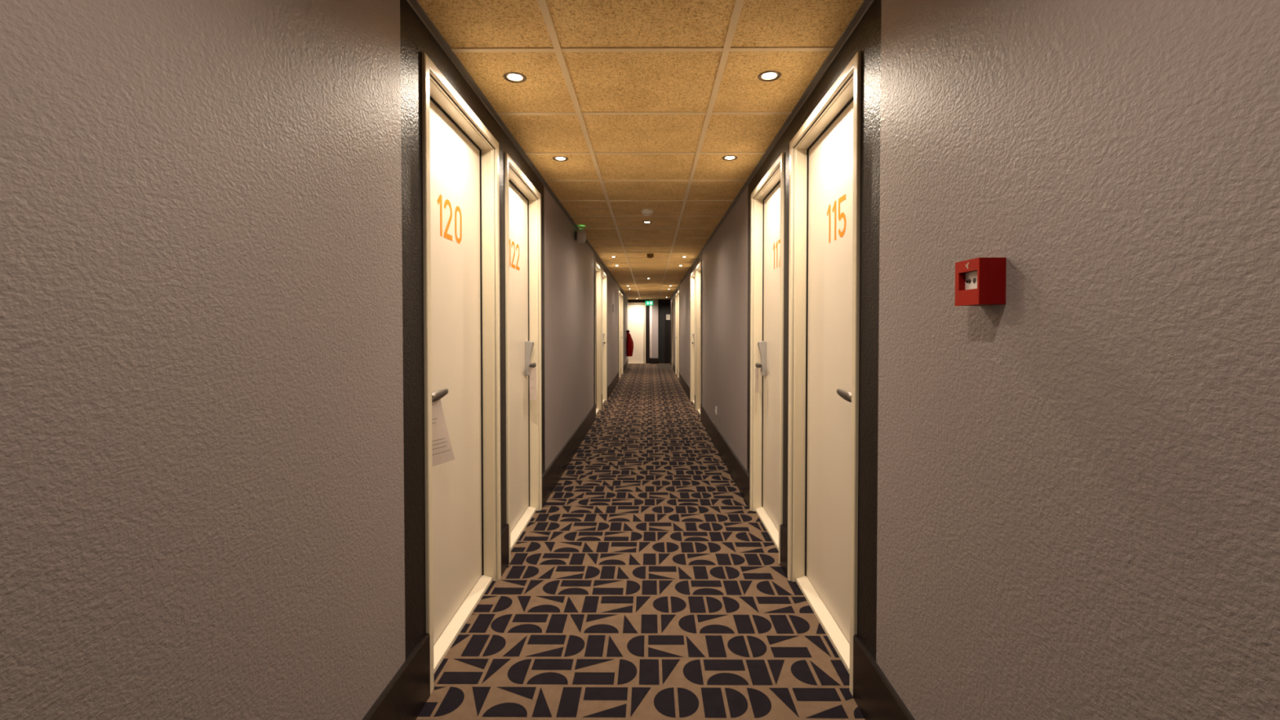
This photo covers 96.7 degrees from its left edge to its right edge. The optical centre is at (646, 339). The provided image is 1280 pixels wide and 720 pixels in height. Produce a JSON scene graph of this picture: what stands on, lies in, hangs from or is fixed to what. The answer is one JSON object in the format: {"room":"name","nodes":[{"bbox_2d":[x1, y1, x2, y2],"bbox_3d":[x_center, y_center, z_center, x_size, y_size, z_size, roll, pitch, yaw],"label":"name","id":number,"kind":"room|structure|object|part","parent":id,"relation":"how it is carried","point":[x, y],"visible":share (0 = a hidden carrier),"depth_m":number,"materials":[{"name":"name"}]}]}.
{"room":"hotel corridor","nodes":[
{"label":"hotel corridor","id":0,"kind":"room"},
{"bbox_2d":[0,0,627,719],"bbox_3d":[-0.751,-0.059,8.080,0.140,2.197,20.950,0,1,0],"label":"wall","id":1,"kind":"structure","parent":0,"point":[212,491],"depth_m":0.97,"materials":[{"name":"grey paint"}]},
{"bbox_2d":[421,52,501,694],"bbox_3d":[-0.774,0.114,2.276,0.142,2.075,0.886,0,1,0],"label":"door","id":2,"kind":"structure","parent":1,"relation":"in","point":[461,218],"depth_m":2.34,"materials":[{"name":"beige paint"}]},
{"bbox_3d":[-0.731,0.196,2.009,0.023,0.036,0.155,0,1,0],"label":"lever","id":3,"kind":"part","parent":2,"relation":"part of","materials":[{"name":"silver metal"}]},
{"bbox_2d":[431,399,455,466],"bbox_3d":[-0.738,0.326,2.023,0.010,0.247,0.127,1,1,33],"label":"hanger","id":4,"kind":"object","parent":2,"relation":"hanging from","point":[442,449],"visible":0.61,"depth_m":2.02,"materials":[{"name":"beige paper"}]},
{"bbox_2d":[361,358,628,719],"bbox_3d":[-0.675,0.937,8.099,0.013,0.206,20.950,0,1,0],"label":"baseboard","id":5,"kind":"structure","parent":1,"relation":"attached to","point":[408,691],"depth_m":1.79,"materials":[{"name":"black paint"}]},
{"bbox_2d":[406,0,628,297],"bbox_3d":[-0.670,-1.142,8.059,0.022,0.014,20.950,0,1,0],"label":"trim","id":6,"kind":"structure","parent":1,"relation":"attached to","point":[415,6],"depth_m":2.39,"materials":[{"name":"grey wood"}]},
{"bbox_2d":[504,152,542,562],"bbox_3d":[-0.768,0.094,3.312,0.142,2.075,0.886,0,1,0],"label":"door","id":7,"kind":"structure","parent":1,"relation":"in","point":[522,208],"depth_m":3.52,"materials":[{"name":"beige paint"}]},
{"bbox_2d":[528,368,536,399],"bbox_3d":[-0.712,0.279,3.557,0.056,0.200,0.006,1,1,26],"label":"hanger","id":8,"kind":"object","parent":7,"relation":"hanging from","point":[532,375],"visible":1,"depth_m":3.56,"materials":[{"name":"beige paper"}]},
{"bbox_3d":[-0.722,0.166,3.582,0.023,0.036,0.155,0,1,0],"label":"lever","id":9,"kind":"part","parent":7,"relation":"part of","materials":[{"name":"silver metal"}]},
{"bbox_2d":[573,228,586,243],"bbox_3d":[-0.641,-1.001,5.506,0.110,0.134,0.134,0,1,0],"label":"light","id":10,"kind":"object","parent":1,"relation":"attached to","point":[580,235],"visible":1,"depth_m":5.46,"materials":[{"name":"grey plastic"}]},
{"bbox_2d":[594,261,601,414],"bbox_3d":[-0.741,0.005,7.924,0.142,2.075,0.886,0,1,0],"label":"door","id":11,"kind":"structure","parent":1,"relation":"in","point":[597,272],"depth_m":8.32,"materials":[{"name":"beige paint"}]},
{"bbox_2d":[601,269,607,404],"bbox_3d":[-0.735,-0.015,8.969,0.142,2.075,0.886,0,1,0],"label":"door","id":12,"kind":"structure","parent":1,"relation":"in","point":[604,373],"depth_m":9.36,"materials":[{"name":"beige paint"}]},
{"bbox_2d":[618,290,621,377],"bbox_3d":[-0.708,-0.102,13.498,0.142,2.075,0.886,0,1,0],"label":"door","id":13,"kind":"structure","parent":1,"relation":"in","point":[620,292],"depth_m":13.90,"materials":[{"name":"beige paint"}]},
{"bbox_2d":[621,293,622,373],"bbox_3d":[-0.702,-0.122,14.568,0.142,2.075,0.886,0,1,0],"label":"door","id":14,"kind":"structure","parent":1,"relation":"in","point":[621,293],"depth_m":14.97,"materials":[{"name":"beige paint"}]},
{"bbox_3d":[-0.590,-0.304,17.101,0.077,0.059,0.040,0,1,0],"label":"coat hook","id":15,"kind":"object","parent":1,"relation":"attached to","visible":0},
{"bbox_2d":[626,330,633,356],"bbox_3d":[-0.514,0.118,17.109,0.230,0.777,0.530,0,1,0],"label":"coat","id":16,"kind":"object","parent":15,"relation":"hanging from","point":[629,343],"visible":0.99,"depth_m":16.95,"materials":[{"name":"red fabric"}]},
{"bbox_2d":[417,0,863,299],"bbox_3d":[-0.440,-1.157,8.507,2.520,0.006,21.850,0,1,0],"label":"ceiling","id":17,"kind":"structure","parent":0,"point":[645,101],"depth_m":2.41,"materials":[{"name":"brown tile"}]},
{"bbox_2d":[503,71,526,83],"bbox_3d":[-0.523,-1.051,2.255,0.090,0.036,0.090,0,1,0],"label":"recessed light","id":18,"kind":"object","parent":17,"relation":"in","point":[512,77],"visible":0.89,"depth_m":2.25,"materials":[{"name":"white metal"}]},
{"bbox_3d":[-0.523,-1.050,2.255,0.059,0.035,0.059,0,1,0],"label":"bulb","id":19,"kind":"part","parent":18,"relation":"part of","materials":[{"name":"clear glass"}]},
{"bbox_2d":[552,155,568,161],"bbox_3d":[-0.505,-1.071,3.333,0.090,0.036,0.090,0,1,0],"label":"recessed light","id":20,"kind":"object","parent":17,"relation":"in","point":[561,158],"visible":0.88,"depth_m":3.33,"materials":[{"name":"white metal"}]},
{"bbox_2d":[640,208,653,215],"bbox_3d":[0.003,-1.066,4.785,0.104,0.043,0.104,0,1,0],"label":"smoke detector","id":21,"kind":"object","parent":17,"relation":"attached to","point":[645,211],"visible":1,"depth_m":4.75,"materials":[{"name":"white plastic"}]},
{"bbox_2d":[644,301,653,305],"bbox_3d":[0.077,-1.239,18.929,0.260,0.230,0.032,0,1,0],"label":"exit sign","id":22,"kind":"object","parent":17,"relation":"hanging from","point":[646,303],"visible":1,"depth_m":18.91,"materials":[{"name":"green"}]},
{"bbox_2d":[646,253,653,258],"bbox_3d":[0.045,-1.113,7.620,0.090,0.058,0.070,0,1,0],"label":"ceiling sensor","id":23,"kind":"object","parent":17,"relation":"attached to","point":[648,255],"visible":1,"depth_m":7.59,"materials":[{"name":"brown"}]},
{"bbox_2d":[722,155,737,160],"bbox_3d":[0.484,-1.071,3.318,0.090,0.036,0.090,0,1,0],"label":"recessed light","id":24,"kind":"object","parent":17,"relation":"in","point":[729,157],"visible":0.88,"depth_m":3.31,"materials":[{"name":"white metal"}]},
{"bbox_2d":[757,71,781,81],"bbox_3d":[0.482,-1.050,2.243,0.090,0.036,0.090,0,1,0],"label":"recessed light","id":25,"kind":"object","parent":17,"relation":"in","point":[767,76],"visible":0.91,"depth_m":2.24,"materials":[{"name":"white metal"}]},
{"bbox_3d":[0.482,-1.050,2.243,0.059,0.035,0.059,0,1,0],"label":"bulb","id":26,"kind":"part","parent":25,"relation":"part of","materials":[{"name":"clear glass"}]},
{"bbox_2d":[416,363,865,719],"bbox_3d":[-0.425,1.055,8.575,2.550,0.051,21.900,0,1,0],"label":"floor","id":27,"kind":"structure","parent":0,"point":[646,585],"depth_m":2.43,"materials":[{"name":"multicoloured carpet"}]},
{"bbox_2d":[656,363,671,368],"bbox_3d":[0.526,0.843,18.062,0.440,0.008,2.330,0,1,0],"label":"doormat","id":28,"kind":"object","parent":27,"relation":"on","point":[660,366],"visible":1,"depth_m":17.94,"materials":[{"name":"grey"}]},
{"bbox_2d":[627,299,670,363],"bbox_3d":[-0.300,-0.277,19.460,2.570,2.197,0.120,0,1,0],"label":"wall","id":29,"kind":"structure","parent":0,"point":[667,302],"depth_m":19.40,"materials":[{"name":"black paint"}]},
{"bbox_2d":[627,302,645,363],"bbox_3d":[-0.479,-0.216,19.461,0.872,2.075,0.142,0,1,0],"label":"door","id":30,"kind":"structure","parent":29,"relation":"in","point":[636,311],"depth_m":19.46,"materials":[{"name":"beige paint"}]},
{"bbox_2d":[657,302,664,363],"bbox_3d":[0.500,-0.209,19.452,0.229,2.054,0.070,0,1,0],"label":"door","id":31,"kind":"structure","parent":29,"relation":"in","point":[660,305],"depth_m":19.45,"materials":[{"name":"black paint"}]},
{"bbox_2d":[666,314,670,319],"bbox_3d":[0.724,-0.756,19.380,0.146,0.192,0.010,0,1,0],"label":"notice sign","id":32,"kind":"object","parent":29,"relation":"attached to","point":[668,316],"visible":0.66,"depth_m":19.38,"materials":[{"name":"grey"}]},
{"bbox_2d":[649,298,657,358],"bbox_3d":[0.238,-0.268,19.317,0.288,2.185,0.160,0,1,0],"label":"wall","id":33,"kind":"structure","parent":0,"point":[655,307],"depth_m":19.23,"materials":[{"name":"grey paint"}]},
{"bbox_2d":[649,305,651,358],"bbox_3d":[0.129,-0.322,19.316,0.004,1.908,0.149,-1,1,-25],"label":"trim","id":34,"kind":"structure","parent":33,"relation":"attached to","point":[650,305],"depth_m":19.31,"materials":[{"name":"white"}]},
{"bbox_2d":[645,357,658,364],"bbox_3d":[0.164,0.729,19.309,0.464,0.190,0.120,1,1,28],"label":"baseboard","id":35,"kind":"structure","parent":33,"relation":"attached to","point":[652,361],"depth_m":19.25,"materials":[{"name":"black paint"}]},
{"bbox_2d":[670,0,1279,719],"bbox_3d":[0.790,-0.068,8.546,0.140,2.197,21.900,0,1,0],"label":"wall","id":36,"kind":"structure","parent":0,"point":[1068,488],"depth_m":0.94,"materials":[{"name":"grey paint"}]},
{"bbox_2d":[671,297,673,367],"bbox_3d":[0.829,-0.169,17.018,0.142,2.075,0.886,0,1,0],"label":"door","id":37,"kind":"structure","parent":36,"relation":"in","point":[673,298],"depth_m":17.20,"materials":[{"name":"beige paint"}]},
{"bbox_2d":[675,292,677,373],"bbox_3d":[0.814,-0.120,14.439,0.142,2.075,0.886,0,1,0],"label":"door","id":38,"kind":"structure","parent":36,"relation":"in","point":[676,295],"depth_m":14.83,"materials":[{"name":"beige paint"}]},
{"bbox_2d":[677,289,679,377],"bbox_3d":[0.807,-0.100,13.389,0.142,2.075,0.886,0,1,0],"label":"door","id":39,"kind":"structure","parent":36,"relation":"in","point":[678,291],"depth_m":13.78,"materials":[{"name":"beige paint"}]},
{"bbox_2d":[690,268,695,408],"bbox_3d":[0.781,-0.013,8.885,0.142,2.075,0.886,0,1,0],"label":"door","id":40,"kind":"structure","parent":36,"relation":"in","point":[692,275],"depth_m":9.28,"materials":[{"name":"beige paint"}]},
{"bbox_2d":[695,260,702,414],"bbox_3d":[0.775,0.007,7.860,0.142,2.075,0.886,0,1,0],"label":"door","id":41,"kind":"structure","parent":36,"relation":"in","point":[698,272],"depth_m":8.25,"materials":[{"name":"beige paint"}]},
{"bbox_2d":[749,151,784,564],"bbox_3d":[0.748,0.094,3.303,0.142,2.075,0.886,0,1,0],"label":"door","id":42,"kind":"structure","parent":36,"relation":"in","point":[767,207],"depth_m":3.51,"materials":[{"name":"beige paint"}]},
{"bbox_2d":[754,368,759,392],"bbox_3d":[0.685,0.256,3.550,0.040,0.154,0.004,-1,2,-43],"label":"hanger","id":43,"kind":"object","parent":42,"relation":"hanging from","point":[757,370],"visible":1,"depth_m":3.55,"materials":[{"name":"beige paper"}]},
{"bbox_3d":[0.705,0.166,3.573,0.023,0.036,0.155,0,1,0],"label":"lever","id":44,"kind":"part","parent":42,"relation":"part of","materials":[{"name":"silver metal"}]},
{"bbox_2d":[669,0,874,299],"bbox_3d":[0.709,-1.150,8.475,0.022,0.014,21.800,0,1,0],"label":"trim","id":45,"kind":"structure","parent":36,"relation":"attached to","point":[866,4],"depth_m":2.41,"materials":[{"name":"grey wood"}]},
{"bbox_2d":[669,357,915,719],"bbox_3d":[0.713,0.929,8.515,0.013,0.206,21.800,0,1,0],"label":"baseboard","id":46,"kind":"structure","parent":36,"relation":"attached to","point":[874,695],"depth_m":1.79,"materials":[{"name":"black paint"}]},
{"bbox_2d":[787,50,861,696],"bbox_3d":[0.742,0.114,2.267,0.142,2.075,0.886,0,1,0],"label":"door","id":47,"kind":"structure","parent":36,"relation":"in","point":[823,427],"depth_m":2.36,"materials":[{"name":"beige paint"}]},
{"bbox_3d":[0.695,0.196,2.001,0.023,0.036,0.155,0,1,0],"label":"lever","id":48,"kind":"part","parent":47,"relation":"part of","materials":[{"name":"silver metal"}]},
{"bbox_2d":[955,257,1006,306],"bbox_3d":[0.650,-0.111,1.113,0.052,0.088,0.084,0,1,0],"label":"fire alarm","id":49,"kind":"object","parent":36,"relation":"attached to","point":[980,281],"visible":1,"depth_m":1.07,"materials":[{"name":"red plastic"}]},
{"bbox_2d":[965,277,976,284],"bbox_3d":[0.638,-0.115,1.109,0.001,0.012,0.058,0,1,0],"label":"print","id":50,"kind":"object","parent":49,"relation":"attached to","point":[969,281],"depth_m":1.12}
]}

